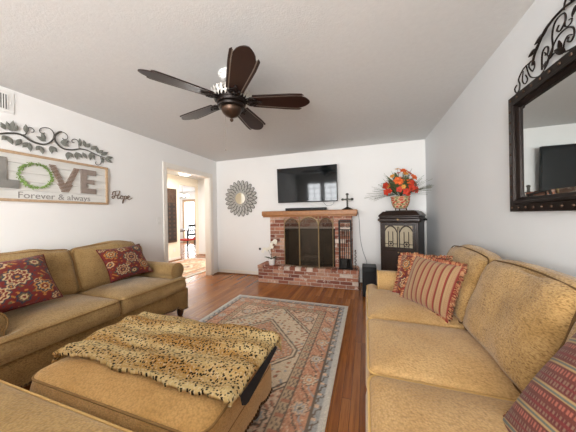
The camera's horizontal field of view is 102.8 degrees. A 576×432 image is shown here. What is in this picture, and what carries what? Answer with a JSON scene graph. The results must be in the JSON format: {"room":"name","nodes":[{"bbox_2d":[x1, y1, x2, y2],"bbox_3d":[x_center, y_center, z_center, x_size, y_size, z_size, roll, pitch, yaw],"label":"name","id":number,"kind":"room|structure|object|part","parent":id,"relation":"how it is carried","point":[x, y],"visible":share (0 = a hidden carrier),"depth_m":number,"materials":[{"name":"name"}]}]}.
{"room":"living room","nodes":[
{"label":"living room","id":0,"kind":"room"},
{"bbox_2d":[0,86,217,269],"bbox_3d":[-2.368,0.049,2.860,0.120,2.440,8.500,-1,0,19],"label":"wall","id":1,"kind":"structure","parent":0,"point":[135,170],"depth_m":2.79,"materials":[{"name":"white paint"}]},
{"bbox_2d":[0,89,13,113],"bbox_3d":[-2.622,-1.037,1.948,0.014,0.190,0.420,-1,0,19],"label":"air vent","id":2,"kind":"object","parent":1,"relation":"in","point":[6,98],"visible":1,"depth_m":2.10,"materials":[{"name":"white plastic"}]},
{"bbox_2d":[0,149,108,204],"bbox_3d":[-2.427,-0.365,2.440,0.046,0.464,0.970,-1,0,19],"label":"word sign","id":3,"kind":"object","parent":1,"relation":"attached to","point":[24,177],"visible":1,"depth_m":2.36,"materials":[{"name":"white wood"}]},
{"bbox_2d":[0,121,112,164],"bbox_3d":[-2.457,-0.754,2.397,0.022,0.301,1.206,-1,0,19],"label":"vine","id":4,"kind":"object","parent":1,"relation":"attached to","point":[11,126],"visible":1,"depth_m":2.37,"materials":[{"name":"metal"}]},
{"bbox_2d":[112,191,131,202],"bbox_3d":[-2.220,-0.242,3.085,0.009,0.169,0.277,-1,0,19],"label":"ornament","id":5,"kind":"object","parent":1,"relation":"attached to","point":[127,197],"visible":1,"depth_m":3.06,"materials":[{"name":"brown metal"}]},
{"bbox_2d":[157,217,160,224],"bbox_3d":[-2.033,0.089,3.629,0.016,0.116,0.072,-1,0,19],"label":"light switch","id":6,"kind":"object","parent":1,"relation":"attached to","point":[158,218],"visible":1,"depth_m":3.62,"materials":[{"name":"white plastic"}]},
{"bbox_2d":[162,162,213,274],"bbox_3d":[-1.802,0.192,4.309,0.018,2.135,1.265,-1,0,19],"label":"trim","id":7,"kind":"structure","parent":1,"relation":"attached to","point":[165,165],"depth_m":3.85,"materials":[{"name":"paint"}]},
{"bbox_2d":[167,174,198,258],"bbox_3d":[-3.299,0.065,6.659,0.120,2.440,7.500,-1,0,19],"label":"wall","id":8,"kind":"structure","parent":0,"point":[173,181],"depth_m":6.75,"materials":[{"name":"beige paint"}]},
{"bbox_2d":[167,188,176,242],"bbox_3d":[-3.274,0.004,6.461,0.051,1.520,0.380,-1,0,19],"label":"carved wall panel","id":9,"kind":"object","parent":8,"relation":"attached to","point":[171,193],"visible":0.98,"depth_m":6.47,"materials":[{"name":"brown wood"}]},
{"bbox_2d":[168,256,180,261],"bbox_3d":[-3.785,1.250,4.930,0.030,0.085,3.900,-1,0,19],"label":"baseboard","id":10,"kind":"structure","parent":8,"relation":"attached to","point":[178,257],"depth_m":6.56,"materials":[{"name":"paint"}]},
{"bbox_2d":[179,192,194,241],"bbox_3d":[-3.918,0.075,10.881,4.000,2.440,0.100,-1,0,19],"label":"wall","id":11,"kind":"structure","parent":0,"point":[191,194],"depth_m":11.26,"materials":[{"name":"white paint"}]},
{"bbox_2d":[182,199,195,242],"bbox_3d":[-4.736,0.269,11.106,0.800,2.080,0.080,-1,0,19],"label":"door","id":12,"kind":"structure","parent":11,"relation":"in","point":[186,200],"depth_m":11.17,"materials":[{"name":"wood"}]},
{"bbox_2d":[23,242,366,431],"bbox_3d":[-2.757,1.326,4.424,10.300,0.100,11.600,-1,0,19],"label":"floor","id":13,"kind":"structure","parent":0,"point":[206,293],"depth_m":3.07,"materials":[{"name":"brown wood"}]},
{"bbox_2d":[0,380,133,431],"bbox_3d":[-0.988,0.733,0.477,1.638,1.027,0.934,-1,0,19],"label":"armchair","id":14,"kind":"object","parent":13,"relation":"on","point":[21,410],"visible":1,"depth_m":0.85,"materials":[{"name":"brown fabric"}]},
{"bbox_2d":[0,240,188,387],"bbox_3d":[-1.949,0.780,2.247,0.944,0.965,1.723,-1,0,19],"label":"loveseat","id":15,"kind":"object","parent":13,"relation":"on","point":[89,303],"visible":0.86,"depth_m":2.04,"materials":[{"name":"brown fabric"}]},
{"bbox_3d":[-2.237,0.777,1.540,0.810,0.340,0.190,-1,0,19],"label":"arm","id":16,"kind":"part","parent":15,"relation":"part of"},
{"bbox_2d":[0,254,62,312],"bbox_3d":[-2.115,0.525,1.758,0.298,0.369,0.493,-1,0,25],"label":"throw pillow","id":17,"kind":"object","parent":15,"relation":"on","point":[27,281],"visible":1,"depth_m":1.78,"materials":[{"name":"fabric"}]},
{"bbox_2d":[0,249,78,295],"bbox_3d":[-2.297,0.561,2.008,0.291,0.527,0.689,-19,-6,18],"label":"cushion","id":18,"kind":"object","parent":15,"relation":"on","point":[63,265],"depth_m":2.17,"materials":[{"name":"fabric"}]},
{"bbox_2d":[0,294,120,365],"bbox_3d":[-1.958,0.827,1.826,0.693,0.184,0.807,-1,0,19],"label":"seat cushion","id":19,"kind":"object","parent":15,"relation":"on","point":[33,328],"depth_m":1.72,"materials":[{"name":"beige fabric"}]},
{"bbox_3d":[-1.958,1.143,2.253,0.912,0.078,1.714,-1,0,19],"label":"nailhead trim","id":20,"kind":"part","parent":15,"relation":"part of","materials":[{"name":"beige fabric"}]},
{"bbox_2d":[69,240,140,292],"bbox_3d":[-2.084,0.559,2.648,0.288,0.530,0.689,-19,-6,18],"label":"cushion","id":21,"kind":"object","parent":15,"relation":"on","point":[90,271],"depth_m":2.41,"materials":[{"name":"fabric"}]},
{"bbox_2d":[96,244,152,282],"bbox_3d":[-1.846,0.525,2.628,0.250,0.344,0.482,-1,0,22],"label":"throw pillow","id":22,"kind":"object","parent":15,"relation":"on","point":[120,263],"visible":1,"depth_m":2.54,"materials":[{"name":"fabric"}]},
{"bbox_2d":[77,276,185,314],"bbox_3d":[-1.700,0.823,2.589,0.693,0.183,0.807,-1,0,19],"label":"seat cushion","id":23,"kind":"object","parent":15,"relation":"on","point":[133,293],"depth_m":2.38,"materials":[{"name":"beige fabric"}]},
{"bbox_3d":[-1.748,0.769,2.985,0.810,0.340,0.190,-1,0,19],"label":"arm","id":24,"kind":"part","parent":15,"relation":"part of"},
{"bbox_2d":[180,224,195,253],"bbox_3d":[-3.457,0.797,7.952,0.468,0.982,0.440,-1,0,19],"label":"dining chair","id":25,"kind":"object","parent":13,"relation":"on","point":[187,239],"visible":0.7,"depth_m":7.79,"materials":[{"name":"red wood"}]},
{"bbox_3d":[-3.479,0.833,7.960,0.420,0.050,0.440,-1,0,19],"label":"seat","id":26,"kind":"part","parent":25,"relation":"part of","materials":[{"name":"red fabric"}]},
{"bbox_3d":[-3.337,0.795,7.711,0.086,0.982,0.036,-1,0,19],"label":"leg","id":27,"kind":"part","parent":25,"relation":"part of","materials":[{"name":"black paint"}]},
{"bbox_3d":[-3.274,0.494,7.889,0.045,0.380,0.400,-1,0,19],"label":"backrest","id":28,"kind":"part","parent":25,"relation":"part of","materials":[{"name":"black paint"}]},
{"bbox_2d":[180,228,195,236],"bbox_3d":[-4.087,0.923,8.937,1.000,0.750,1.600,-1,0,19],"label":"dining table","id":29,"kind":"object","parent":13,"relation":"on","point":[185,229],"visible":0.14,"depth_m":8.89,"materials":[{"name":"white wood"}]},
{"bbox_2d":[171,258,205,277],"bbox_3d":[-2.538,1.267,5.617,1.550,0.009,2.200,-1,0,19],"label":"rug","id":30,"kind":"object","parent":13,"relation":"on","point":[192,266],"visible":0.38,"depth_m":5.76,"materials":[{"name":"beige fabric"}]},
{"bbox_2d":[199,295,347,431],"bbox_3d":[-0.360,1.231,2.182,1.640,0.009,2.400,-1,0,19],"label":"area rug","id":31,"kind":"object","parent":13,"relation":"on","point":[303,373],"visible":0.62,"depth_m":2.02,"materials":[{"name":"multicoloured carpet"}]},
{"bbox_2d":[29,353,272,431],"bbox_3d":[-0.717,1.003,1.310,1.100,0.459,0.678,-1,0,19],"label":"ottoman","id":32,"kind":"object","parent":31,"relation":"on","point":[133,402],"visible":0.32,"depth_m":1.03,"materials":[{"name":"brown fabric"}]},
{"bbox_2d":[51,311,281,407],"bbox_3d":[-0.681,0.814,1.380,1.206,0.172,0.614,-1,0,19],"label":"throw","id":33,"kind":"object","parent":32,"relation":"on","point":[217,361],"visible":1,"depth_m":1.26,"materials":[{"name":"fur"}]},
{"bbox_3d":[-0.714,1.088,1.314,1.094,0.053,0.662,-1,0,19],"label":"nailhead trim","id":34,"kind":"part","parent":32,"relation":"part of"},
{"bbox_2d":[257,209,359,289],"bbox_3d":[0.349,0.568,4.199,1.810,1.312,0.425,-1,0,19],"label":"fireplace","id":35,"kind":"object","parent":13,"relation":"on","point":[329,276],"depth_m":4.17,"materials":[{"name":"red brick"},{"name":"oak wood"}]},
{"bbox_2d":[261,239,276,264],"bbox_3d":[-0.314,0.678,4.299,0.354,0.490,0.229,-1,0,39],"label":"potted orchid","id":36,"kind":"object","parent":35,"relation":"on","point":[271,259],"visible":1,"depth_m":4.25,"materials":[{"name":"white plant"}]},
{"bbox_3d":[-0.301,0.859,4.293,0.140,0.128,0.140,-1,0,19],"label":"pot","id":37,"kind":"part","parent":36,"relation":"part of","materials":[{"name":"white ceramic"}]},
{"bbox_2d":[285,207,326,210],"bbox_3d":[0.323,-0.113,4.219,0.770,0.052,0.070,-1,0,19],"label":"bar","id":38,"kind":"object","parent":35,"relation":"on","point":[315,208],"visible":0.88,"depth_m":4.19,"materials":[{"name":"black plastic"}]},
{"bbox_2d":[284,217,333,267],"bbox_3d":[0.344,0.462,4.083,0.918,0.884,0.117,-1,0,19],"label":"fireplace screen","id":39,"kind":"object","parent":35,"relation":"on","point":[318,221],"visible":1,"depth_m":4.00,"materials":[{"name":"gold metal"}]},
{"bbox_3d":[0.070,0.476,4.176,0.350,0.864,0.028,-1,0,35],"label":"panel frame","id":40,"kind":"part","parent":39,"relation":"part of","materials":[{"name":"gold metal"}]},
{"bbox_3d":[0.368,0.461,4.027,0.368,0.884,0.027,-1,0,19],"label":"panel frame","id":41,"kind":"part","parent":39,"relation":"part of","materials":[{"name":"gold metal"}]},
{"bbox_3d":[0.657,0.467,3.977,0.274,0.862,0.028,-1,0,-3],"label":"panel frame","id":42,"kind":"part","parent":39,"relation":"part of","materials":[{"name":"gold metal"}]},
{"bbox_3d":[0.380,0.011,4.233,1.695,0.026,0.333,-1,0,19],"label":"mantel moulding","id":43,"kind":"part","parent":35,"relation":"part of","materials":[{"name":"brown wood"}]},
{"bbox_3d":[0.414,0.814,4.240,0.540,0.186,0.152,-1,0,19],"label":"fire grate","id":44,"kind":"part","parent":35,"relation":"part of","materials":[{"name":"black metal"}]},
{"bbox_2d":[338,220,352,269],"bbox_3d":[0.969,0.491,3.882,0.230,0.822,0.100,-1,0,19],"label":"fireplace tool set","id":45,"kind":"object","parent":35,"relation":"on","point":[344,263],"visible":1,"depth_m":3.86,"materials":[{"name":"black metal"}]},
{"bbox_2d":[341,193,352,209],"bbox_3d":[1.023,-0.242,3.970,0.208,0.287,0.090,-1,0,19],"label":"cross","id":46,"kind":"object","parent":35,"relation":"on","point":[347,194],"visible":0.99,"depth_m":3.96,"materials":[{"name":"black metal"}]},
{"bbox_2d":[362,264,376,296],"bbox_3d":[1.235,0.985,3.490,0.200,0.450,0.268,-1,0,19],"label":"subwoofer","id":47,"kind":"object","parent":13,"relation":"on","point":[369,271],"visible":0.66,"depth_m":3.38,"materials":[{"name":"black plastic"}]},
{"bbox_2d":[363,272,375,295],"bbox_3d":[1.194,1.005,3.368,0.184,0.350,0.010,-1,0,19],"label":"grille","id":48,"kind":"object","parent":47,"relation":"attached to","point":[368,277],"depth_m":3.37,"materials":[{"name":"black fabric"}]},
{"bbox_2d":[378,210,426,270],"bbox_3d":[1.778,0.563,3.495,0.628,1.276,0.570,-1,0,39],"label":"cabinet","id":49,"kind":"object","parent":13,"relation":"on","point":[402,231],"visible":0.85,"depth_m":3.34,"materials":[{"name":"brown wood"}]},
{"bbox_2d":[364,168,432,209],"bbox_3d":[1.689,-0.402,3.513,0.882,0.654,0.535,-1,0,45],"label":"flower arrangement","id":50,"kind":"object","parent":49,"relation":"on","point":[402,185],"visible":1,"depth_m":3.39,"materials":[{"name":"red plant"}]},
{"bbox_3d":[1.588,-0.505,3.315,0.134,0.114,0.059,-1,0,19],"label":"flower","id":51,"kind":"part","parent":50,"relation":"part of","materials":[{"name":"orange plant"}]},
{"bbox_3d":[1.707,-0.345,3.308,0.101,0.104,0.027,-1,0,4],"label":"flower","id":52,"kind":"part","parent":50,"relation":"part of","materials":[{"name":"red plant"}]},
{"bbox_3d":[1.778,-0.396,3.284,0.113,0.131,0.064,-1,0,19],"label":"flower","id":53,"kind":"part","parent":50,"relation":"part of","materials":[{"name":"red plant"}]},
{"bbox_3d":[1.604,0.798,3.323,0.420,0.570,0.010,-1,0,39],"label":"door","id":54,"kind":"part","parent":49,"relation":"part of","materials":[{"name":"brown wood"}]},
{"bbox_3d":[1.749,-0.029,3.520,0.554,0.091,0.544,-1,0,39],"label":"lid","id":55,"kind":"part","parent":49,"relation":"part of","materials":[{"name":"brown wood"}]},
{"bbox_3d":[1.750,0.059,3.520,0.566,0.085,0.556,-1,0,39],"label":"cornice","id":56,"kind":"part","parent":49,"relation":"part of","materials":[{"name":"brown wood"}]},
{"bbox_2d":[366,244,575,431],"bbox_3d":[0.900,0.725,1.199,0.939,0.980,2.374,-1,0,19],"label":"sofa","id":57,"kind":"object","parent":13,"relation":"on","point":[425,372],"visible":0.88,"depth_m":1.02,"materials":[{"name":"brown fabric"}]},
{"bbox_3d":[1.288,0.714,2.202,0.805,0.330,0.190,-1,0,19],"label":"arm","id":58,"kind":"part","parent":57,"relation":"part of"},
{"bbox_2d":[366,284,464,328],"bbox_3d":[1.014,0.765,1.918,0.693,0.189,0.837,-1,0,19],"label":"seat cushion","id":59,"kind":"object","parent":57,"relation":"on","point":[382,303],"depth_m":1.67,"materials":[{"name":"beige fabric"}]},
{"bbox_2d":[392,252,452,293],"bbox_3d":[1.103,0.516,1.917,0.186,0.398,0.460,-1,0,-32],"label":"throw pillow","id":60,"kind":"object","parent":57,"relation":"on","point":[404,259],"visible":0.27,"depth_m":2.01,"materials":[{"name":"fabric"}]},
{"bbox_2d":[399,252,467,323],"bbox_3d":[1.062,0.516,1.729,0.189,0.415,0.470,-1,0,-16],"label":"throw pillow","id":61,"kind":"object","parent":57,"relation":"on","point":[432,283],"visible":0.95,"depth_m":1.64,"materials":[{"name":"fabric"}]},
{"bbox_2d":[366,376,513,431],"bbox_3d":[0.555,0.773,0.561,0.693,0.188,0.842,-1,0,19],"label":"seat cushion","id":62,"kind":"object","parent":57,"relation":"on","point":[393,403],"depth_m":0.83,"materials":[{"name":"beige fabric"}]},
{"bbox_2d":[366,319,521,399],"bbox_3d":[0.785,0.769,1.240,0.693,0.188,0.597,-1,0,19],"label":"seat cushion","id":63,"kind":"object","parent":57,"relation":"on","point":[444,356],"depth_m":1.11,"materials":[{"name":"beige fabric"}]},
{"bbox_2d":[447,244,501,323],"bbox_3d":[1.348,0.492,1.716,0.288,0.543,0.684,17,6,18],"label":"cushion","id":64,"kind":"object","parent":57,"relation":"on","point":[477,258],"depth_m":1.51,"materials":[{"name":"beige fabric"}]},
{"bbox_2d":[463,259,575,390],"bbox_3d":[1.139,0.500,1.093,0.285,0.529,0.659,17,6,18],"label":"cushion","id":65,"kind":"object","parent":57,"relation":"on","point":[517,315],"depth_m":0.98,"materials":[{"name":"beige fabric"}]},
{"bbox_2d":[503,333,575,431],"bbox_3d":[0.811,0.481,0.513,0.342,0.478,0.578,-1,0,12],"label":"throw pillow","id":66,"kind":"object","parent":57,"relation":"on","point":[547,403],"visible":0.98,"depth_m":0.66,"materials":[{"name":"fabric"}]},
{"bbox_2d":[565,322,575,342],"bbox_3d":[0.927,0.498,0.494,0.290,0.540,0.639,17,6,18],"label":"cushion","id":67,"kind":"object","parent":57,"relation":"on","point":[570,327],"depth_m":0.80,"materials":[{"name":"beige fabric"}]},
{"bbox_2d":[198,180,205,253],"bbox_3d":[-1.923,0.042,7.260,2.100,2.440,0.120,-1,0,19],"label":"wall","id":68,"kind":"structure","parent":0,"point":[201,192],"depth_m":7.50,"materials":[{"name":"white paint"}]},
{"bbox_2d":[0,0,534,192],"bbox_3d":[-2.799,-1.214,4.424,10.300,0.100,11.600,-1,0,19],"label":"ceiling","id":69,"kind":"structure","parent":0,"point":[370,72],"depth_m":1.78,"materials":[{"name":"paint"}]},
{"bbox_2d":[180,191,188,198],"bbox_3d":[-3.991,-0.890,8.683,0.500,0.507,0.446,-1,0,19],"label":"chandelier","id":70,"kind":"object","parent":69,"relation":"hanging from","point":[182,195],"visible":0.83,"depth_m":8.68,"materials":[{"name":"silver metal"}]},
{"bbox_2d":[138,45,309,149],"bbox_3d":[-0.482,-0.884,2.018,1.288,0.634,1.256,-1,0,19],"label":"ceiling fan","id":71,"kind":"object","parent":69,"relation":"hanging from","point":[231,96],"visible":1,"depth_m":1.87,"materials":[{"name":"brown wood"}]},
{"bbox_3d":[-0.838,-0.990,1.773,0.434,0.009,0.044,-1,12,-40],"label":"rail","id":72,"kind":"part","parent":71,"relation":"part of","materials":[{"name":"brown wood"}]},
{"bbox_3d":[-0.803,-0.975,1.705,0.527,0.008,0.148,-1,12,-40],"label":"blade","id":73,"kind":"part","parent":71,"relation":"part of","materials":[{"name":"brown wood"}]},
{"bbox_3d":[-0.743,-0.960,1.659,0.434,0.009,0.044,-1,12,-40],"label":"rail","id":74,"kind":"part","parent":71,"relation":"part of","materials":[{"name":"brown wood"}]},
{"bbox_3d":[-0.860,-0.958,2.119,0.434,0.009,0.044,-1,12,32],"label":"rail","id":75,"kind":"part","parent":71,"relation":"part of","materials":[{"name":"brown wood"}]},
{"bbox_3d":[-0.834,-0.974,2.190,0.527,0.008,0.148,-1,12,32],"label":"blade","id":76,"kind":"part","parent":71,"relation":"part of","materials":[{"name":"brown wood"}]},
{"bbox_3d":[-0.407,-0.997,1.573,0.044,0.009,0.434,12,-5,-21],"label":"rail","id":77,"kind":"part","parent":71,"relation":"part of","materials":[{"name":"brown wood"}]},
{"bbox_3d":[-0.332,-0.983,1.585,0.148,0.008,0.527,12,-5,-21],"label":"blade","id":78,"kind":"part","parent":71,"relation":"part of","materials":[{"name":"brown wood"}]},
{"bbox_3d":[-0.269,-0.968,1.628,0.044,0.009,0.434,12,-5,-21],"label":"rail","id":79,"kind":"part","parent":71,"relation":"part of","materials":[{"name":"brown wood"}]},
{"bbox_3d":[-0.383,-0.982,2.370,0.148,0.008,0.527,-13,-3,14],"label":"blade","id":80,"kind":"part","parent":71,"relation":"part of","materials":[{"name":"brown wood"}]},
{"bbox_3d":[-0.315,-0.999,2.336,0.044,0.009,0.434,-13,-3,14],"label":"rail","id":81,"kind":"part","parent":71,"relation":"part of","materials":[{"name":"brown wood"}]},
{"bbox_3d":[-0.093,-0.971,2.069,0.434,0.009,0.044,-1,-12,-4],"label":"rail","id":82,"kind":"part","parent":71,"relation":"part of","materials":[{"name":"brown wood"}]},
{"bbox_3d":[-0.084,-1.002,1.921,0.434,0.009,0.044,-1,-12,-4],"label":"rail","id":83,"kind":"part","parent":71,"relation":"part of","materials":[{"name":"brown wood"}]},
{"bbox_3d":[-0.072,-0.987,1.996,0.527,0.008,0.148,-1,-12,-4],"label":"blade","id":84,"kind":"part","parent":71,"relation":"part of","materials":[{"name":"brown wood"}]},
{"bbox_2d":[216,139,426,279],"bbox_3d":[0.432,0.003,4.457,4.160,2.440,0.120,-1,0,19],"label":"wall","id":85,"kind":"structure","parent":0,"point":[360,169],"depth_m":4.24,"materials":[{"name":"white paint"}]},
{"bbox_2d":[218,269,257,275],"bbox_3d":[-0.979,1.204,4.862,1.150,0.085,0.030,-1,0,19],"label":"baseboard","id":86,"kind":"structure","parent":85,"relation":"attached to","point":[229,271],"depth_m":4.88,"materials":[{"name":"paint"}]},
{"bbox_3d":[-0.981,1.237,4.855,1.150,0.018,0.016,-1,0,19],"label":"shoe moulding","id":87,"kind":"part","parent":86,"relation":"part of","materials":[{"name":"wood"}]},
{"bbox_2d":[225,180,256,215],"bbox_3d":[-1.004,-0.358,4.849,0.770,0.765,0.048,-1,0,19],"label":"sunburst mirror","id":88,"kind":"object","parent":85,"relation":"attached to","point":[239,197],"visible":1,"depth_m":4.84,"materials":[{"name":"grey metal"}]},
{"bbox_2d":[235,193,244,203],"bbox_3d":[-1.007,-0.358,4.840,0.244,0.244,0.006,-1,0,19],"label":"mirror glass","id":89,"kind":"object","parent":88,"relation":"attached to","point":[239,197],"depth_m":4.84,"materials":[{"name":"white"}]},
{"bbox_2d":[277,164,337,205],"bbox_3d":[0.349,-0.537,4.318,1.140,0.735,0.134,-1,0,19],"label":"television","id":90,"kind":"object","parent":85,"relation":"attached to","point":[309,183],"visible":1,"depth_m":4.26,"materials":[{"name":"black plastic"}]},
{"bbox_2d":[358,213,366,263],"bbox_3d":[1.309,0.369,3.912,0.101,0.927,0.391,-1,0,-9],"label":"power cable","id":91,"kind":"object","parent":85,"relation":"attached to","point":[358,213],"visible":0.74,"depth_m":4.08,"materials":[{"name":"plastic"}]},
{"bbox_2d":[425,0,575,276],"bbox_3d":[1.268,-0.011,0.627,0.120,2.440,6.600,-1,0,19],"label":"wall","id":92,"kind":"structure","parent":0,"point":[467,151],"depth_m":1.77,"materials":[{"name":"white paint"}]},
{"bbox_2d":[508,46,575,211],"bbox_3d":[1.280,-0.391,0.953,0.042,0.740,1.200,-1,0,19],"label":"wall mirror","id":93,"kind":"object","parent":92,"relation":"attached to","point":[542,115],"visible":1,"depth_m":1.23,"materials":[{"name":"brown wood"}]},
{"bbox_2d":[520,69,575,196],"bbox_3d":[1.292,-0.392,0.949,0.010,0.570,1.030,-1,0,19],"label":"mirror glass","id":94,"kind":"object","parent":93,"relation":"attached to","point":[547,114],"depth_m":1.20,"materials":[{"name":"white"}]},
{"bbox_2d":[514,0,575,92],"bbox_3d":[1.281,-0.916,0.960,0.025,0.313,1.122,-1,0,19],"label":"crest","id":95,"kind":"object","parent":92,"relation":"attached to","point":[560,50],"visible":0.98,"depth_m":1.18,"materials":[{"name":"black metal"}]}
]}

